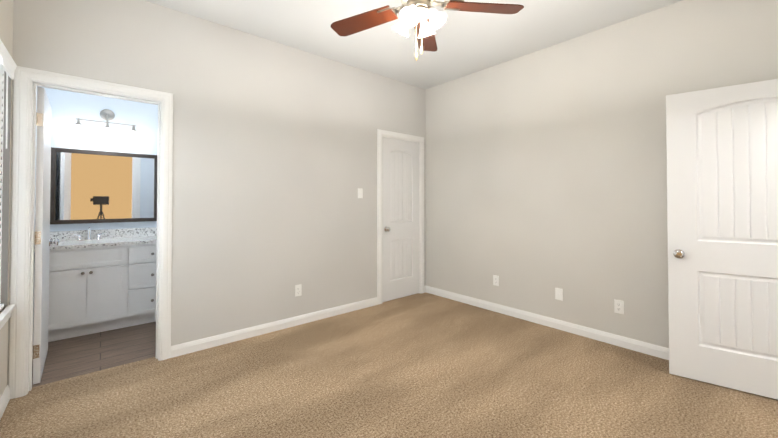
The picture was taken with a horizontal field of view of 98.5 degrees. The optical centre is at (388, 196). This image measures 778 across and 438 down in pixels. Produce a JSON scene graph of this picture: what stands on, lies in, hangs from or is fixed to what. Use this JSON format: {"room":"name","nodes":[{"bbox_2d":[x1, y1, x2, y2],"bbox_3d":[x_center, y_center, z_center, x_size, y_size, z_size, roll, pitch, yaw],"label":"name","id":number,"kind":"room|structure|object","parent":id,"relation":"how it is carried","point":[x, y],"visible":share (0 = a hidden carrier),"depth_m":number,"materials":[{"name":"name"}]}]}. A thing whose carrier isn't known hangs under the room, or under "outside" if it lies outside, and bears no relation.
{"room":"empty bedroom","nodes":[
{"label":"empty bedroom","id":0,"kind":"room"},
{"bbox_2d":[0,0,43,397],"bbox_3d":[-1.773,-0.138,1.298,0.115,2.832,5.235,1,-1,-41],"label":"wall","id":1,"kind":"structure","parent":0,"point":[6,22],"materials":[{"name":"paint"}]},
{"bbox_2d":[0,385,9,419],"bbox_3d":[-1.260,1.226,0.779,0.014,0.091,3.580,1,-1,-41],"label":"baseboard","id":2,"kind":"structure","parent":1,"relation":"attached to","point":[5,397],"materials":[{"name":"white wood"}]},
{"bbox_2d":[0,71,10,305],"bbox_3d":[-1.936,-0.084,1.520,0.069,1.530,1.556,1,-1,-41],"label":"window","id":3,"kind":"structure","parent":1,"relation":"attached to","point":[4,188],"depth_m":2.12,"materials":[{"name":"white"}]},
{"bbox_2d":[0,304,14,329],"bbox_3d":[-1.938,0.719,1.500,0.145,0.075,1.605,1,-1,-41],"label":"window sill","id":4,"kind":"structure","parent":1,"relation":"attached to","point":[5,315],"depth_m":2.01,"materials":[{"name":"white wood"}]},
{"bbox_2d":[0,39,16,310],"bbox_3d":[-1.921,-0.090,1.529,0.078,1.536,1.600,1,-1,-41],"label":"window blind","id":5,"kind":"object","parent":1,"relation":"attached to","point":[8,65],"depth_m":2.03,"materials":[{"name":"white"}]},
{"bbox_2d":[32,322,155,386],"bbox_3d":[-2.357,1.337,3.272,1.600,0.060,1.446,1,-1,-41],"label":"floor","id":6,"kind":"structure","parent":0,"point":[67,358],"depth_m":2.81,"materials":[{"name":"brown ceramic tile"}]},
{"bbox_2d":[48,243,156,341],"bbox_3d":[-2.834,0.894,3.429,1.048,0.830,0.591,1,-1,-41],"label":"vanity cabinet","id":7,"kind":"object","parent":6,"relation":"on","point":[92,290],"depth_m":3.18,"materials":[{"name":"white wood"}]},
{"bbox_2d":[34,227,156,250],"bbox_3d":[-2.840,0.395,3.444,1.066,0.164,0.572,1,-1,-41],"label":"countertop","id":8,"kind":"structure","parent":7,"relation":"on","point":[89,237],"depth_m":3.45,"materials":[{"name":"stone"}]},
{"bbox_2d":[44,87,157,231],"bbox_3d":[-2.866,-0.100,3.885,1.830,2.832,0.115,1,-1,-41],"label":"wall","id":9,"kind":"structure","parent":0,"point":[68,108],"depth_m":3.60,"materials":[{"name":"paint"}]},
{"bbox_2d":[50,147,156,223],"bbox_3d":[-3.047,-0.103,3.635,0.900,0.770,0.022,1,-1,-41],"label":"bathroom mirror","id":10,"kind":"object","parent":9,"relation":"attached to","point":[89,186],"depth_m":3.60,"materials":[{"name":"grey mirror"}]},
{"bbox_2d":[69,109,140,139],"bbox_3d":[-3.019,-0.797,3.590,0.594,0.307,0.145,1,-1,-41],"label":"sconce","id":11,"kind":"object","parent":9,"relation":"attached to","point":[78,128],"depth_m":3.58,"materials":[{"name":"white glass"}]},
{"bbox_2d":[7,0,425,384],"bbox_3d":[-0.997,-0.106,3.460,4.111,2.832,0.115,1,-1,-41],"label":"wall","id":12,"kind":"structure","parent":0,"point":[274,168],"depth_m":3.11,"materials":[{"name":"paint"}]},
{"bbox_2d":[9,66,172,398],"bbox_3d":[-2.132,0.226,2.480,0.872,2.139,0.153,1,-1,-41],"label":"door frame","id":13,"kind":"structure","parent":12,"relation":"attached to","point":[27,81],"depth_m":2.23,"materials":[{"name":"white wood"}]},
{"bbox_2d":[32,87,59,383],"bbox_3d":[-2.662,0.266,2.566,0.161,2.045,0.713,1,-1,-41],"label":"bathroom door","id":14,"kind":"structure","parent":13,"relation":"attached to","point":[43,242],"depth_m":2.33,"materials":[{"name":"white wood"}]},
{"bbox_2d":[171,297,377,357],"bbox_3d":[-0.950,1.264,3.395,2.134,0.091,0.014,1,-1,-41],"label":"baseboard","id":15,"kind":"structure","parent":12,"relation":"attached to","point":[217,340],"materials":[{"name":"white wood"}]},
{"bbox_2d":[295,284,301,296],"bbox_3d":[-0.926,0.960,3.424,0.070,0.115,0.007,1,-1,-41],"label":"electrical outlet","id":16,"kind":"object","parent":12,"relation":"attached to","point":[298,290],"depth_m":3.42,"materials":[{"name":"white plastic"}]},
{"bbox_2d":[358,188,362,197],"bbox_3d":[-0.337,-0.038,3.943,0.070,0.115,0.010,1,-1,-41],"label":"light switch","id":17,"kind":"object","parent":12,"relation":"attached to","point":[360,192],"depth_m":3.94,"materials":[{"name":"white plastic"}]},
{"bbox_2d":[382,137,418,301],"bbox_3d":[0.159,0.285,4.401,0.670,2.060,0.161,1,-1,-41],"label":"closet door","id":18,"kind":"structure","parent":12,"relation":"in","point":[400,272],"depth_m":4.38,"materials":[{"name":"white wood"}]},
{"bbox_2d":[377,129,423,303],"bbox_3d":[0.132,0.248,4.425,0.830,2.152,0.153,1,-1,-41],"label":"door frame","id":19,"kind":"structure","parent":12,"relation":"attached to","point":[381,134],"depth_m":4.18,"materials":[{"name":"white wood"}]},
{"bbox_2d":[0,292,777,437],"bbox_3d":[0.000,1.323,2.279,3.881,0.060,4.274,1,-1,-41],"label":"floor carpet","id":20,"kind":"object","parent":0,"point":[423,365],"depth_m":2.22,"materials":[{"name":"beige carpet"}]},
{"bbox_2d":[145,0,682,88],"bbox_3d":[0.207,-1.593,2.081,4.111,0.100,3.810,1,-1,-41],"label":"ceiling","id":21,"kind":"structure","parent":0,"point":[467,42],"depth_m":3.06,"materials":[{"name":"paint"}]},
{"bbox_2d":[331,0,523,60],"bbox_3d":[0.138,-1.160,1.882,1.134,0.768,1.184,1,-1,-41],"label":"fan","id":22,"kind":"object","parent":21,"relation":"hanging from","point":[424,18],"depth_m":1.97,"materials":[{"name":"brown wood"}]},
{"bbox_2d":[426,0,777,347],"bbox_3d":[1.722,-0.108,3.361,0.115,2.832,3.810,1,-1,-41],"label":"wall","id":23,"kind":"structure","parent":0,"point":[546,172],"depth_m":3.17,"materials":[{"name":"paint"}]},
{"bbox_2d":[493,275,498,285],"bbox_3d":[1.223,0.960,3.833,0.007,0.115,0.070,1,-1,-41],"label":"electrical outlet","id":24,"kind":"object","parent":23,"relation":"attached to","point":[496,280],"depth_m":3.83,"materials":[{"name":"white plastic"}]},
{"bbox_2d":[424,285,668,359],"bbox_3d":[1.665,1.262,3.292,0.037,0.091,3.580,1,-1,-41],"label":"baseboard","id":25,"kind":"structure","parent":23,"relation":"attached to","point":[576,329],"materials":[{"name":"white wood"}]},
{"bbox_2d":[555,288,562,300],"bbox_3d":[1.674,0.963,3.303,0.014,0.115,0.070,1,-1,-41],"label":"electrical outlet","id":26,"kind":"object","parent":23,"relation":"attached to","point":[558,293],"depth_m":3.30,"materials":[{"name":"white plastic"}]},
{"bbox_2d":[614,299,623,313],"bbox_3d":[2.006,0.962,2.921,0.007,0.115,0.070,1,-1,-41],"label":"electrical outlet","id":27,"kind":"object","parent":23,"relation":"attached to","point":[619,306],"depth_m":2.92,"materials":[{"name":"white plastic"}]},
{"bbox_3d":[1.367,-0.147,0.621,3.996,2.832,0.115,1,-1,-41],"label":"wall","id":28,"kind":"structure","parent":0,"visible":0},
{"bbox_2d":[666,79,777,399],"bbox_3d":[2.396,0.267,2.171,0.279,2.032,0.903,1,-1,-41],"label":"bedroom door","id":29,"kind":"structure","parent":28,"relation":"in","point":[722,184],"depth_m":2.27,"materials":[{"name":"white wood"}]}
]}

